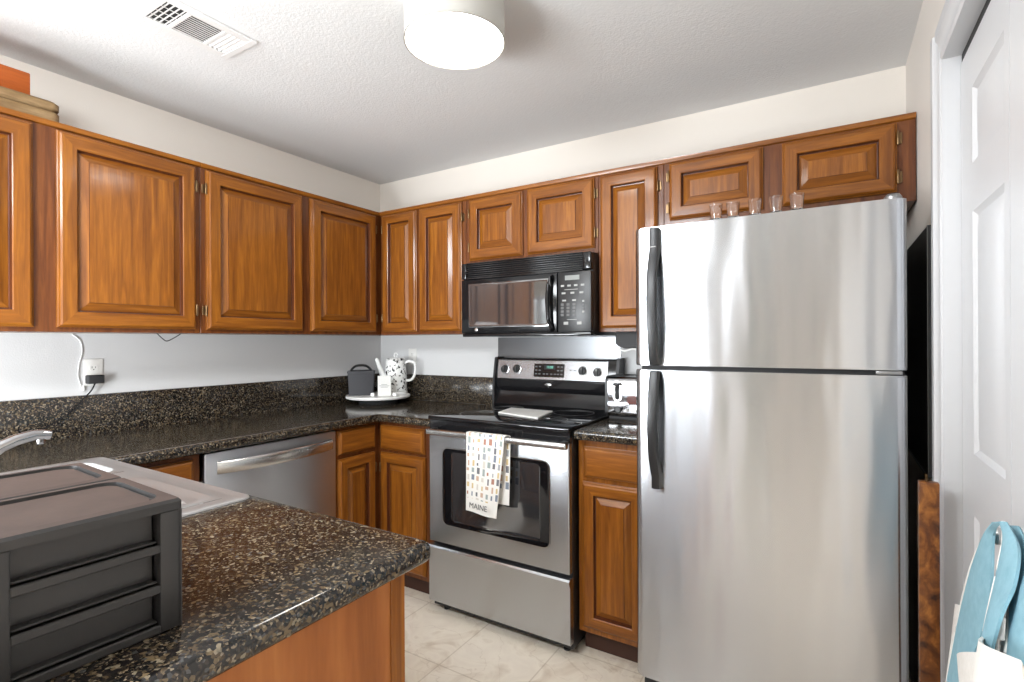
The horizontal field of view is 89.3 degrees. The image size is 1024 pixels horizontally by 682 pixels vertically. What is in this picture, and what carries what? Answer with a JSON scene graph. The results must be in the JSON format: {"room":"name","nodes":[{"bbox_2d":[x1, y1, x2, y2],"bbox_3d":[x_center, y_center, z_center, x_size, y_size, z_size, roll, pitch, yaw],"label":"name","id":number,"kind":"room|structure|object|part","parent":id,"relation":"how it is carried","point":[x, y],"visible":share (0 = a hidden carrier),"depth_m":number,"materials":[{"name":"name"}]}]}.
{"room":"kitchen","nodes":[
{"label":"kitchen","id":0,"kind":"room"},
{"bbox_2d":[0,54,380,400],"bbox_3d":[-1.699,0.119,2.503,0.100,2.440,2.780,0,0,32],"label":"wall","id":1,"kind":"structure","parent":0,"point":[32,365],"depth_m":2.51,"materials":[{"name":"paint"}]},
{"bbox_2d":[40,375,104,429],"bbox_3d":[-1.854,0.272,2.001,0.089,0.251,0.516,0,0,13],"label":"power adapter","id":2,"kind":"object","parent":1,"relation":"attached to","point":[89,379],"visible":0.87,"depth_m":2.19,"materials":[{"name":"grey plastic"}]},
{"bbox_2d":[72,334,84,390],"bbox_3d":[-1.827,0.090,2.184,0.012,0.242,0.045,0,0,32],"label":"cord","id":3,"kind":"object","parent":1,"relation":"attached to","point":[83,386],"visible":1,"depth_m":2.19,"materials":[{"name":"white plastic"}]},
{"bbox_2d":[83,359,102,385],"bbox_3d":[-1.802,0.135,2.230,0.009,0.116,0.070,0,0,32],"label":"wall outlet","id":4,"kind":"object","parent":1,"relation":"attached to","point":[90,366],"visible":0.73,"depth_m":2.22,"materials":[{"name":"white plastic"}]},
{"bbox_2d":[89,365,97,370],"bbox_3d":[-1.800,0.115,2.229,0.002,0.025,0.033,0,0,32],"label":"socket","id":5,"kind":"object","parent":4,"relation":"attached to","point":[91,367],"depth_m":2.23,"materials":[{"name":"white plastic"}]},
{"bbox_2d":[0,106,200,333],"bbox_3d":[-1.797,-0.412,1.932,0.332,0.760,1.069,0,0,32],"label":"upper cabinet","id":6,"kind":"object","parent":1,"relation":"attached to","point":[99,234],"visible":1,"depth_m":1.96,"materials":[{"name":"brown wood"}]},
{"bbox_3d":[-1.805,-0.408,1.624,0.022,0.717,0.465,0,0,32],"label":"door","id":7,"kind":"part","parent":6,"relation":"part of","materials":[{"name":"brown wood"}]},
{"bbox_2d":[0,86,58,121],"bbox_3d":[-1.905,-0.831,1.737,0.260,0.076,0.545,0,0,32],"label":"wooden crate","id":8,"kind":"object","parent":6,"relation":"on","point":[9,98],"visible":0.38,"depth_m":1.82,"materials":[{"name":"beige wood"}]},
{"bbox_2d":[0,64,29,94],"bbox_3d":[-1.923,-0.911,1.713,0.215,0.083,0.445,0,0,32],"label":"box","id":9,"kind":"object","parent":8,"relation":"on","point":[11,78],"visible":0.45,"depth_m":1.81,"materials":[{"name":"orange cardboard"}]},
{"bbox_3d":[-1.679,-0.783,1.859,0.033,0.020,1.069,0,0,32],"label":"molding","id":10,"kind":"part","parent":6,"relation":"part of","materials":[{"name":"brown wood"}]},
{"bbox_3d":[-1.522,-0.409,2.082,0.022,0.717,0.482,0,0,32],"label":"door","id":11,"kind":"part","parent":6,"relation":"part of","materials":[{"name":"brown wood"}]},
{"bbox_2d":[0,373,379,441],"bbox_3d":[-1.599,0.328,2.547,0.020,0.198,2.599,0,0,32],"label":"backsplash","id":12,"kind":"structure","parent":1,"relation":"attached to","point":[107,412],"depth_m":2.44,"materials":[{"name":"stone"}]},
{"bbox_2d":[191,163,404,335],"bbox_3d":[-1.151,-0.415,2.979,0.332,0.760,1.387,0,0,32],"label":"upper cabinet","id":13,"kind":"object","parent":1,"relation":"attached to","point":[276,259],"visible":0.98,"depth_m":2.65,"materials":[{"name":"brown wood"}]},
{"bbox_3d":[-1.241,-0.410,2.538,0.022,0.717,0.495,0,0,32],"label":"door","id":14,"kind":"part","parent":13,"relation":"part of","materials":[{"name":"brown wood"}]},
{"bbox_3d":[-1.033,-0.786,2.905,0.033,0.020,1.387,0,0,32],"label":"molding","id":15,"kind":"part","parent":13,"relation":"part of","materials":[{"name":"brown wood"}]},
{"bbox_3d":[-0.960,-0.412,2.992,0.022,0.717,0.469,0,0,32],"label":"door","id":16,"kind":"part","parent":13,"relation":"part of","materials":[{"name":"brown wood"}]},
{"bbox_2d":[0,0,922,184],"bbox_3d":[-2.496,-1.127,0.982,7.350,0.060,6.400,0,0,32],"label":"ceiling","id":17,"kind":"structure","parent":0,"point":[335,84],"depth_m":2.08,"materials":[{"name":"white paint"}]},
{"bbox_2d":[133,0,256,58],"bbox_3d":[-1.106,-1.099,1.825,0.200,0.009,0.320,0,0,32],"label":"ceiling vent","id":18,"kind":"object","parent":17,"relation":"in","point":[175,17],"visible":1,"depth_m":1.81,"materials":[{"name":"white metal"}]},
{"bbox_2d":[404,0,504,69],"bbox_3d":[-0.189,-1.043,1.706,0.330,0.129,0.330,0,0,32],"label":"ceiling lamp","id":19,"kind":"object","parent":17,"relation":"attached to","point":[445,34],"visible":1,"depth_m":1.68,"materials":[{"name":"white glass"}]},
{"bbox_2d":[406,12,502,60],"bbox_3d":[-0.188,-1.004,1.706,0.320,0.012,0.320,0,0,32],"label":"diffuser","id":20,"kind":"object","parent":19,"relation":"attached to","point":[447,36],"depth_m":1.70,"materials":[{"name":"white glass"}]},
{"bbox_2d":[380,66,905,404],"bbox_3d":[0.372,0.109,2.917,3.190,2.440,0.100,0,0,32],"label":"wall","id":21,"kind":"structure","parent":0,"point":[881,94],"depth_m":2.71,"materials":[{"name":"paint"}]},
{"bbox_2d":[409,348,416,365],"bbox_3d":[-0.672,0.108,3.497,0.070,0.116,0.009,0,0,32],"label":"wall outlet","id":22,"kind":"object","parent":21,"relation":"attached to","point":[412,351],"visible":0.8,"depth_m":3.49,"materials":[{"name":"white plastic"}]},
{"bbox_2d":[379,196,466,334],"bbox_3d":[-0.457,-0.419,3.171,0.662,0.760,0.332,0,0,32],"label":"upper cabinet","id":23,"kind":"object","parent":21,"relation":"attached to","point":[424,246],"visible":0.73,"depth_m":3.01,"materials":[{"name":"brown wood"}]},
{"bbox_3d":[-0.681,-0.413,3.127,0.278,0.717,0.022,0,0,32],"label":"door","id":24,"kind":"part","parent":23,"relation":"part of","materials":[{"name":"brown wood"}]},
{"bbox_3d":[-0.533,-0.788,3.051,0.662,0.020,0.033,0,0,32],"label":"molding","id":25,"kind":"part","parent":23,"relation":"part of","materials":[{"name":"brown wood"}]},
{"bbox_3d":[-0.412,-0.414,2.961,0.309,0.717,0.022,0,0,32],"label":"door","id":26,"kind":"part","parent":23,"relation":"part of","materials":[{"name":"brown wood"}]},
{"bbox_2d":[404,374,492,404],"bbox_3d":[-0.503,0.307,3.386,0.964,0.168,0.020,0,0,32],"label":"backsplash","id":27,"kind":"structure","parent":21,"relation":"attached to","point":[458,389],"depth_m":3.30,"materials":[{"name":"stone"}]},
{"bbox_2d":[465,172,598,262],"bbox_3d":[0.156,-0.610,2.792,0.778,0.384,0.332,0,0,32],"label":"upper cabinet","id":28,"kind":"object","parent":21,"relation":"attached to","point":[557,216],"visible":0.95,"depth_m":2.63,"materials":[{"name":"brown wood"}]},
{"bbox_3d":[-0.091,-0.608,2.762,0.339,0.334,0.022,0,0,32],"label":"door","id":29,"kind":"part","parent":28,"relation":"part of","materials":[{"name":"brown wood"}]},
{"bbox_3d":[0.081,-0.791,2.673,0.778,0.020,0.033,0,0,32],"label":"molding","id":30,"kind":"part","parent":28,"relation":"part of","materials":[{"name":"brown wood"}]},
{"bbox_2d":[462,251,615,336],"bbox_3d":[0.139,-0.220,2.740,0.751,0.392,0.441,0,0,32],"label":"microwave oven","id":31,"kind":"object","parent":28,"relation":"attached to","point":[557,294],"visible":0.98,"depth_m":2.56,"materials":[{"name":"black"}]},
{"bbox_3d":[-0.021,-0.183,2.646,0.574,0.285,0.026,0,0,32],"label":"door","id":32,"kind":"part","parent":31,"relation":"part of","materials":[{"name":"black glass"}]},
{"bbox_3d":[0.056,-0.032,2.603,0.743,0.016,0.020,0,0,32],"label":"rail","id":33,"kind":"part","parent":31,"relation":"part of","materials":[{"name":"black"}]},
{"bbox_3d":[0.182,-0.182,2.483,0.052,0.276,0.027,0,0,-40],"label":"handle","id":34,"kind":"part","parent":31,"relation":"part of","materials":[{"name":"black"}]},
{"bbox_3d":[0.299,-0.185,2.449,0.173,0.285,0.026,0,0,32],"label":"control panel","id":35,"kind":"part","parent":31,"relation":"part of","materials":[{"name":"black plastic"}]},
{"bbox_3d":[0.235,-0.609,2.561,0.367,0.334,0.022,0,0,32],"label":"door","id":36,"kind":"part","parent":28,"relation":"part of","materials":[{"name":"brown wood"}]},
{"bbox_2d":[498,337,620,358],"bbox_3d":[0.246,0.164,2.933,0.774,0.372,0.004,0,0,32],"label":"backsplash","id":37,"kind":"structure","parent":21,"relation":"attached to","point":[511,347],"depth_m":2.92,"materials":[{"name":"grey metal"}]},
{"bbox_2d":[597,159,663,331],"bbox_3d":[0.620,-0.424,2.506,0.309,0.760,0.332,0,0,32],"label":"upper cabinet","id":38,"kind":"object","parent":21,"relation":"attached to","point":[631,197],"visible":0.6,"depth_m":2.38,"materials":[{"name":"brown wood"}]},
{"bbox_2d":[615,332,635,351],"bbox_3d":[0.601,0.007,2.483,0.165,0.099,0.158,0,0,32],"label":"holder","id":39,"kind":"object","parent":38,"relation":"attached to","point":[626,340],"visible":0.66,"depth_m":2.44,"materials":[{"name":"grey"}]},
{"bbox_3d":[0.544,-0.794,2.387,0.309,0.020,0.033,0,0,32],"label":"molding","id":40,"kind":"part","parent":38,"relation":"part of","materials":[{"name":"brown wood"}]},
{"bbox_2d":[663,112,915,225],"bbox_3d":[1.129,-0.651,2.191,0.888,0.310,0.332,0,0,32],"label":"upper cabinet","id":41,"kind":"object","parent":21,"relation":"attached to","point":[870,160],"visible":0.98,"depth_m":2.01,"materials":[{"name":"brown wood"}]},
{"bbox_3d":[0.851,-0.655,2.181,0.373,0.248,0.022,0,0,32],"label":"door","id":42,"kind":"part","parent":41,"relation":"part of","materials":[{"name":"brown wood"}]},
{"bbox_3d":[1.055,-0.796,2.072,0.888,0.020,0.033,0,0,32],"label":"molding","id":43,"kind":"part","parent":41,"relation":"part of","materials":[{"name":"brown wood"}]},
{"bbox_3d":[1.223,-0.657,1.951,0.366,0.248,0.022,0,0,32],"label":"door","id":44,"kind":"part","parent":41,"relation":"part of","materials":[{"name":"brown wood"}]},
{"bbox_2d":[404,586,911,681],"bbox_3d":[-2.484,1.373,0.982,7.350,0.060,6.400,0,0,32],"label":"floor","id":45,"kind":"structure","parent":0,"point":[442,645],"depth_m":2.20,"materials":[{"name":"tile"}]},
{"bbox_2d":[137,454,198,504],"bbox_3d":[-1.551,0.889,2.046,0.621,0.899,0.317,0,0,32],"label":"base cabinet","id":46,"kind":"object","parent":45,"relation":"on","point":[187,467],"visible":0.09,"depth_m":1.96,"materials":[{"name":"brown wood"}]},
{"bbox_3d":[-1.303,0.516,1.880,0.022,0.118,0.283,0,0,32],"label":"drawer","id":47,"kind":"part","parent":46,"relation":"part of","materials":[{"name":"brown wood"}]},
{"bbox_2d":[199,430,335,516],"bbox_3d":[-1.262,0.891,2.443,0.639,0.892,0.634,0,0,32],"label":"dishwasher","id":48,"kind":"object","parent":45,"relation":"on","point":[298,471],"visible":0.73,"depth_m":2.32,"materials":[{"name":"grey metal"}]},
{"bbox_2d":[199,454,200,481],"bbox_3d":[-1.302,0.883,2.467,0.545,0.868,0.622,0,0,32],"label":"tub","id":49,"kind":"object","parent":48,"relation":"in","point":[199,454],"depth_m":2.06,"materials":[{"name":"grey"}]},
{"bbox_3d":[-1.013,0.508,2.298,0.060,0.052,0.566,0,0,32],"label":"handle","id":50,"kind":"part","parent":48,"relation":"part of","materials":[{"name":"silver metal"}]},
{"bbox_2d":[186,505,404,681],"bbox_3d":[-0.939,0.886,1.109,1.390,0.899,0.602,0,0,32],"label":"base cabinet","id":51,"kind":"object","parent":45,"relation":"on","point":[363,640],"visible":0.12,"depth_m":0.87,"materials":[{"name":"brown wood"}]},
{"bbox_3d":[-0.364,0.883,0.741,0.016,0.899,0.580,0,0,32],"label":"panel","id":52,"kind":"part","parent":51,"relation":"part of","materials":[{"name":"brown wood"}]},
{"bbox_2d":[335,422,432,593],"bbox_3d":[-0.724,0.885,3.013,1.014,0.899,0.888,0,0,32],"label":"base cabinet","id":53,"kind":"object","parent":45,"relation":"on","point":[383,476],"visible":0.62,"depth_m":2.70,"materials":[{"name":"brown wood"}]},
{"bbox_2d":[0,373,492,681],"bbox_3d":[-0.737,0.330,2.015,2.044,0.210,2.599,0,0,32],"label":"countertop","id":54,"kind":"structure","parent":53,"relation":"on","point":[257,572],"depth_m":1.10,"materials":[{"name":"brown stone"}]},
{"bbox_2d":[0,429,51,454],"bbox_3d":[-1.220,0.305,1.201,0.066,0.172,0.238,0,0,32],"label":"tap","id":55,"kind":"object","parent":54,"relation":"on","point":[40,436],"visible":1,"depth_m":1.25,"materials":[{"name":"silver metal"}]},
{"bbox_2d":[0,463,181,681],"bbox_3d":[-0.670,0.304,0.739,0.386,0.176,0.202,0,0,34],"label":"drawer unit","id":56,"kind":"object","parent":54,"relation":"on","point":[91,557],"visible":1,"depth_m":0.65,"materials":[{"name":"grey plastic"}]},
{"bbox_3d":[-0.670,0.252,0.739,0.370,0.040,0.144,0,0,34],"label":"drawer","id":57,"kind":"part","parent":56,"relation":"part of","materials":[{"name":"grey plastic"}]},
{"bbox_3d":[-0.670,0.306,0.739,0.370,0.040,0.144,0,0,34],"label":"drawer","id":58,"kind":"part","parent":56,"relation":"part of","materials":[{"name":"grey plastic"}]},
{"bbox_3d":[-0.669,0.359,0.739,0.370,0.040,0.144,0,0,34],"label":"drawer","id":59,"kind":"part","parent":56,"relation":"part of","materials":[{"name":"grey plastic"}]},
{"bbox_2d":[0,457,249,516],"bbox_3d":[-1.149,0.478,1.309,0.870,0.182,0.508,0,0,32],"label":"sink","id":60,"kind":"object","parent":54,"relation":"in","point":[191,493],"visible":0.23,"depth_m":1.40,"materials":[{"name":"white ceramic"}]},
{"bbox_3d":[-1.361,0.479,1.467,0.240,0.182,0.360,0,0,32],"label":"bowl","id":61,"kind":"part","parent":60,"relation":"part of","materials":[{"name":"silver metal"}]},
{"bbox_2d":[345,392,409,404],"bbox_3d":[-0.855,0.368,3.315,0.403,0.049,0.403,0,0,32],"label":"lazy susan","id":62,"kind":"object","parent":54,"relation":"on","point":[363,399],"visible":0.71,"depth_m":3.20,"materials":[{"name":"white"}]},
{"bbox_2d":[347,364,374,395],"bbox_3d":[-0.962,0.245,3.308,0.168,0.198,0.106,0,0,-13],"label":"caddy","id":63,"kind":"object","parent":62,"relation":"on","point":[360,382],"visible":0.95,"depth_m":3.26,"materials":[{"name":"grey plastic"}]},
{"bbox_3d":[-0.962,0.194,3.309,0.168,0.017,0.104,0,0,-13],"label":"lid","id":64,"kind":"part","parent":63,"relation":"part of","materials":[{"name":"grey plastic"}]},
{"bbox_3d":[-0.954,0.172,3.274,0.143,0.051,0.035,0,0,-13],"label":"handle","id":65,"kind":"part","parent":63,"relation":"part of","materials":[{"name":"black plastic"}]},
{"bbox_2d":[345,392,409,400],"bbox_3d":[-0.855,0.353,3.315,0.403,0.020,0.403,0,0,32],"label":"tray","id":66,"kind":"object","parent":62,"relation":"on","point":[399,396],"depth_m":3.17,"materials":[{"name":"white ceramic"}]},
{"bbox_2d":[378,376,390,395],"bbox_3d":[-0.794,0.280,3.225,0.082,0.126,0.013,0,0,0],"label":"card","id":67,"kind":"object","parent":62,"relation":"on","point":[384,382],"visible":1,"depth_m":3.22,"materials":[{"name":"white paper"}]},
{"bbox_2d":[375,353,416,394],"bbox_3d":[-0.759,0.209,3.388,0.236,0.267,0.154,0,0,-32],"label":"kettle","id":68,"kind":"object","parent":62,"relation":"on","point":[395,367],"visible":0.87,"depth_m":3.34,"materials":[{"name":"white ceramic"}]},
{"bbox_3d":[-0.851,0.187,3.387,0.087,0.153,0.042,0,0,0],"label":"spout","id":69,"kind":"part","parent":68,"relation":"part of","materials":[{"name":"white ceramic"}]},
{"bbox_3d":[-0.760,0.116,3.387,0.124,0.020,0.124,0,0,0],"label":"lid","id":70,"kind":"part","parent":68,"relation":"part of","materials":[{"name":"ceramic"}]},
{"bbox_3d":[-0.663,0.194,3.387,0.082,0.144,0.016,0,0,0],"label":"handle","id":71,"kind":"part","parent":68,"relation":"part of","materials":[{"name":"white ceramic"}]},
{"bbox_3d":[-0.802,0.512,2.692,0.022,0.122,0.245,0,0,32],"label":"drawer","id":72,"kind":"part","parent":53,"relation":"part of","materials":[{"name":"brown wood"}]},
{"bbox_3d":[-0.801,0.902,2.692,0.022,0.615,0.245,0,0,32],"label":"door","id":73,"kind":"part","parent":53,"relation":"part of","materials":[{"name":"brown wood"}]},
{"bbox_3d":[-0.580,0.519,2.728,0.311,0.130,0.022,0,0,32],"label":"drawer","id":74,"kind":"part","parent":53,"relation":"part of","materials":[{"name":"brown wood"}]},
{"bbox_3d":[-0.576,0.904,2.727,0.316,0.610,0.022,0,0,32],"label":"door","id":75,"kind":"part","parent":53,"relation":"part of","materials":[{"name":"brown wood"}]},
{"bbox_2d":[426,356,624,650],"bbox_3d":[0.078,0.711,2.599,0.776,1.239,0.732,0,0,32],"label":"electric range","id":76,"kind":"object","parent":45,"relation":"on","point":[518,570],"visible":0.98,"depth_m":2.36,"materials":[{"name":"silver metal"}]},
{"bbox_2d":[466,431,510,518],"bbox_3d":[-0.112,0.590,2.284,0.215,0.363,0.064,0,0,32],"label":"tea towel","id":77,"kind":"object","parent":76,"relation":"hanging from","point":[487,454],"visible":1,"depth_m":2.27,"materials":[{"name":"white fabric"}]},
{"bbox_3d":[-0.095,0.430,2.287,0.741,0.029,0.020,0,0,32],"label":"handle","id":78,"kind":"part","parent":76,"relation":"part of","materials":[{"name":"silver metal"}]},
{"bbox_3d":[-0.077,0.702,2.361,0.760,0.551,0.032,0,0,32],"label":"oven door","id":79,"kind":"part","parent":76,"relation":"part of","materials":[{"name":"silver metal"}]},
{"bbox_3d":[-0.076,0.404,2.365,0.756,0.043,0.025,0,0,32],"label":"vent trim","id":80,"kind":"part","parent":76,"relation":"part of","materials":[{"name":"black"}]},
{"bbox_3d":[-0.077,1.131,2.357,0.761,0.276,0.042,0,0,32],"label":"storage drawer","id":81,"kind":"part","parent":76,"relation":"part of","materials":[{"name":"silver metal"}]},
{"bbox_3d":[-0.045,0.162,2.992,0.054,0.053,0.033,0,0,32],"label":"knob","id":82,"kind":"part","parent":76,"relation":"part of","materials":[{"name":"black"}]},
{"bbox_3d":[0.024,0.160,2.950,0.054,0.053,0.033,0,0,32],"label":"knob","id":83,"kind":"part","parent":76,"relation":"part of","materials":[{"name":"black plastic"}]},
{"bbox_2d":[428,403,609,432],"bbox_3d":[0.061,0.372,2.587,0.763,0.019,0.574,0,0,32],"label":"cooktop","id":84,"kind":"object","parent":76,"relation":"in","point":[564,418],"depth_m":2.46,"materials":[{"name":"black glass"}]},
{"bbox_2d":[498,407,552,418],"bbox_3d":[0.057,0.358,2.579,0.304,0.008,0.254,0,0,32],"label":"cutting board","id":85,"kind":"object","parent":76,"relation":"on","point":[528,413],"visible":1,"depth_m":2.57,"materials":[{"name":"white plastic"}]},
{"bbox_3d":[0.203,0.163,2.852,0.186,0.073,0.014,0,0,32],"label":"display panel","id":86,"kind":"part","parent":76,"relation":"part of","materials":[{"name":"black plastic"}]},
{"bbox_3d":[0.207,0.161,2.853,0.676,0.102,0.020,0,0,32],"label":"control panel","id":87,"kind":"part","parent":76,"relation":"part of","materials":[{"name":"silver metal"}]},
{"bbox_3d":[0.370,0.160,2.736,0.054,0.053,0.033,0,0,32],"label":"knob","id":88,"kind":"part","parent":76,"relation":"part of","materials":[{"name":"black plastic"}]},
{"bbox_3d":[0.441,0.165,2.691,0.054,0.053,0.033,0,0,32],"label":"knob","id":89,"kind":"part","parent":76,"relation":"part of","materials":[{"name":"black plastic"}]},
{"bbox_2d":[579,440,637,662],"bbox_3d":[0.567,0.871,2.373,0.306,0.914,0.621,0,0,32],"label":"base cabinet","id":90,"kind":"object","parent":45,"relation":"on","point":[607,471],"visible":0.63,"depth_m":2.12,"materials":[{"name":"brown wood"}]},
{"bbox_2d":[574,418,636,445],"bbox_3d":[0.559,0.316,2.364,0.311,0.195,0.643,0,0,32],"label":"countertop","id":91,"kind":"structure","parent":90,"relation":"on","point":[624,432],"depth_m":2.15,"materials":[{"name":"brown stone"}]},
{"bbox_2d":[605,373,636,420],"bbox_3d":[0.623,0.268,2.476,0.291,0.206,0.272,0,0,32],"label":"toaster","id":92,"kind":"object","parent":91,"relation":"on","point":[620,389],"visible":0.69,"depth_m":2.42,"materials":[{"name":"silver metal"}]},
{"bbox_3d":[0.512,0.262,2.561,0.012,0.192,0.244,0,0,32],"label":"panel","id":93,"kind":"part","parent":92,"relation":"part of","materials":[{"name":"silver"}]},
{"bbox_3d":[0.413,0.507,2.116,0.263,0.129,0.022,0,0,32],"label":"drawer","id":94,"kind":"part","parent":90,"relation":"part of","materials":[{"name":"brown wood"}]},
{"bbox_3d":[0.412,0.897,2.118,0.269,0.613,0.022,0,0,32],"label":"door","id":95,"kind":"part","parent":90,"relation":"part of","materials":[{"name":"brown wood"}]},
{"bbox_2d":[636,193,908,681],"bbox_3d":[0.965,0.448,1.964,0.792,1.756,0.821,0,0,32],"label":"refrigerator","id":96,"kind":"object","parent":45,"relation":"on","point":[772,392],"visible":1,"depth_m":1.64,"materials":[{"name":"grey metal"}]},
{"bbox_3d":[0.492,-0.156,1.809,0.039,0.483,0.063,0,0,32],"label":"handle","id":97,"kind":"part","parent":96,"relation":"part of","materials":[{"name":"black"}]},
{"bbox_3d":[0.496,0.311,1.808,0.041,0.413,0.062,0,0,32],"label":"handle","id":98,"kind":"part","parent":96,"relation":"part of","materials":[{"name":"black"}]},
{"bbox_2d":[709,203,722,219],"bbox_3d":[0.698,-0.436,1.772,0.043,0.059,0.043,0,0,32],"label":"shot glass","id":99,"kind":"object","parent":96,"relation":"on","point":[715,209],"visible":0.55,"depth_m":1.76,"materials":[{"name":"clear glass"}]},
{"bbox_2d":[726,201,739,217],"bbox_3d":[0.744,-0.436,1.744,0.043,0.059,0.043,0,0,32],"label":"shot glass","id":100,"kind":"object","parent":96,"relation":"on","point":[732,207],"visible":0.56,"depth_m":1.73,"materials":[{"name":"clear glass"}]},
{"bbox_2d":[748,198,761,214],"bbox_3d":[0.801,-0.436,1.708,0.043,0.059,0.043,0,0,32],"label":"shot glass","id":101,"kind":"object","parent":96,"relation":"on","point":[754,204],"visible":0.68,"depth_m":1.69,"materials":[{"name":"clear glass"}]},
{"bbox_3d":[0.798,-0.160,1.698,0.792,0.491,0.074,0,0,32],"label":"freezer door","id":102,"kind":"part","parent":96,"relation":"part of","materials":[{"name":"silver metal"}]},
{"bbox_3d":[0.802,0.652,1.698,0.792,1.101,0.074,0,0,32],"label":"fridge door","id":103,"kind":"part","parent":96,"relation":"part of","materials":[{"name":"silver metal"}]},
{"bbox_2d":[769,195,782,212],"bbox_3d":[0.854,-0.437,1.676,0.043,0.059,0.043,0,0,32],"label":"shot glass","id":104,"kind":"object","parent":96,"relation":"on","point":[776,201],"visible":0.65,"depth_m":1.66,"materials":[{"name":"clear glass"}]},
{"bbox_2d":[789,192,804,209],"bbox_3d":[0.904,-0.437,1.645,0.043,0.059,0.043,0,0,32],"label":"shot glass","id":105,"kind":"object","parent":96,"relation":"on","point":[796,199],"visible":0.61,"depth_m":1.63,"materials":[{"name":"clear glass"}]},
{"bbox_2d":[918,480,940,681],"bbox_3d":[1.079,0.844,1.339,0.042,0.962,0.023,0,0,32],"label":"wooden board","id":106,"kind":"object","parent":45,"relation":"on","point":[928,491],"visible":1,"depth_m":1.33,"materials":[{"name":"brown wood"}]},
{"bbox_2d":[906,0,945,681],"bbox_3d":[-0.002,0.111,-0.613,0.120,2.440,6.300,0,0,32],"label":"wall","id":107,"kind":"structure","parent":0,"point":[918,61],"depth_m":1.84,"materials":[{"name":"beige paint"}]},
{"bbox_2d":[905,225,931,480],"bbox_3d":[1.399,0.042,1.796,0.022,0.779,0.589,0,0,32],"label":"board","id":108,"kind":"object","parent":107,"relation":"attached to","point":[918,372],"visible":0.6,"depth_m":1.70,"materials":[{"name":"black"}]},
{"bbox_2d":[930,37,944,681],"bbox_3d":[1.167,0.246,1.416,0.022,2.159,0.082,0,0,32],"label":"trim","id":109,"kind":"structure","parent":107,"relation":"attached to","point":[935,60],"depth_m":1.41,"materials":[{"name":"grey paint"}]},
{"bbox_2d":[935,0,964,59],"bbox_3d":[0.894,-0.788,0.981,0.022,0.082,0.938,0,0,32],"label":"trim","id":110,"kind":"structure","parent":107,"relation":"attached to","point":[951,10],"depth_m":1.28,"materials":[{"name":"grey paint"}]},
{"bbox_2d":[942,0,985,679],"bbox_3d":[0.979,0.285,0.983,0.128,2.083,0.853,0,0,32],"label":"trim","id":111,"kind":"structure","parent":107,"relation":"attached to","point":[970,12],"depth_m":1.36,"materials":[{"name":"grey paint"}]},
{"bbox_2d":[962,0,990,60],"bbox_3d":[0.965,-0.735,0.989,0.026,0.024,0.837,0,0,32],"label":"trim","id":112,"kind":"structure","parent":107,"relation":"attached to","point":[986,5],"depth_m":1.21,"materials":[{"name":"grey"}]},
{"bbox_2d":[961,0,1011,617],"bbox_3d":[1.043,0.296,1.148,0.072,2.035,0.490,0,0,32],"label":"door","id":113,"kind":"structure","parent":107,"relation":"in","point":[985,66],"depth_m":1.14,"materials":[{"name":"grey paint"}]},
{"bbox_2d":[945,521,1023,681],"bbox_3d":[0.806,0.683,0.926,0.126,0.798,0.821,0,0,32],"label":"tote bag","id":114,"kind":"object","parent":113,"relation":"hanging from","point":[986,646],"visible":1,"depth_m":0.78,"materials":[{"name":"blue fabric"}]},
{"bbox_3d":[0.924,0.699,1.037,0.037,0.423,0.507,0,0,31],"label":"panel","id":115,"kind":"part","parent":114,"relation":"part of","materials":[{"name":"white fabric"}]},
{"bbox_3d":[0.634,0.544,0.689,0.040,0.316,0.238,0,0,32],"label":"panel","id":116,"kind":"part","parent":114,"relation":"part of","materials":[{"name":"white fabric"}]},
{"bbox_3d":[0.911,0.363,0.961,0.042,0.034,0.034,0,0,32],"label":"knob","id":117,"kind":"part","parent":113,"relation":"part of","materials":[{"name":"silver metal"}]},
{"bbox_2d":[1009,0,1023,532],"bbox_3d":[0.849,0.297,0.794,0.030,2.035,0.430,0,0,32],"label":"door","id":118,"kind":"structure","parent":107,"relation":"in","point":[1016,7],"depth_m":0.95,"materials":[{"name":"grey paint"}]}
]}

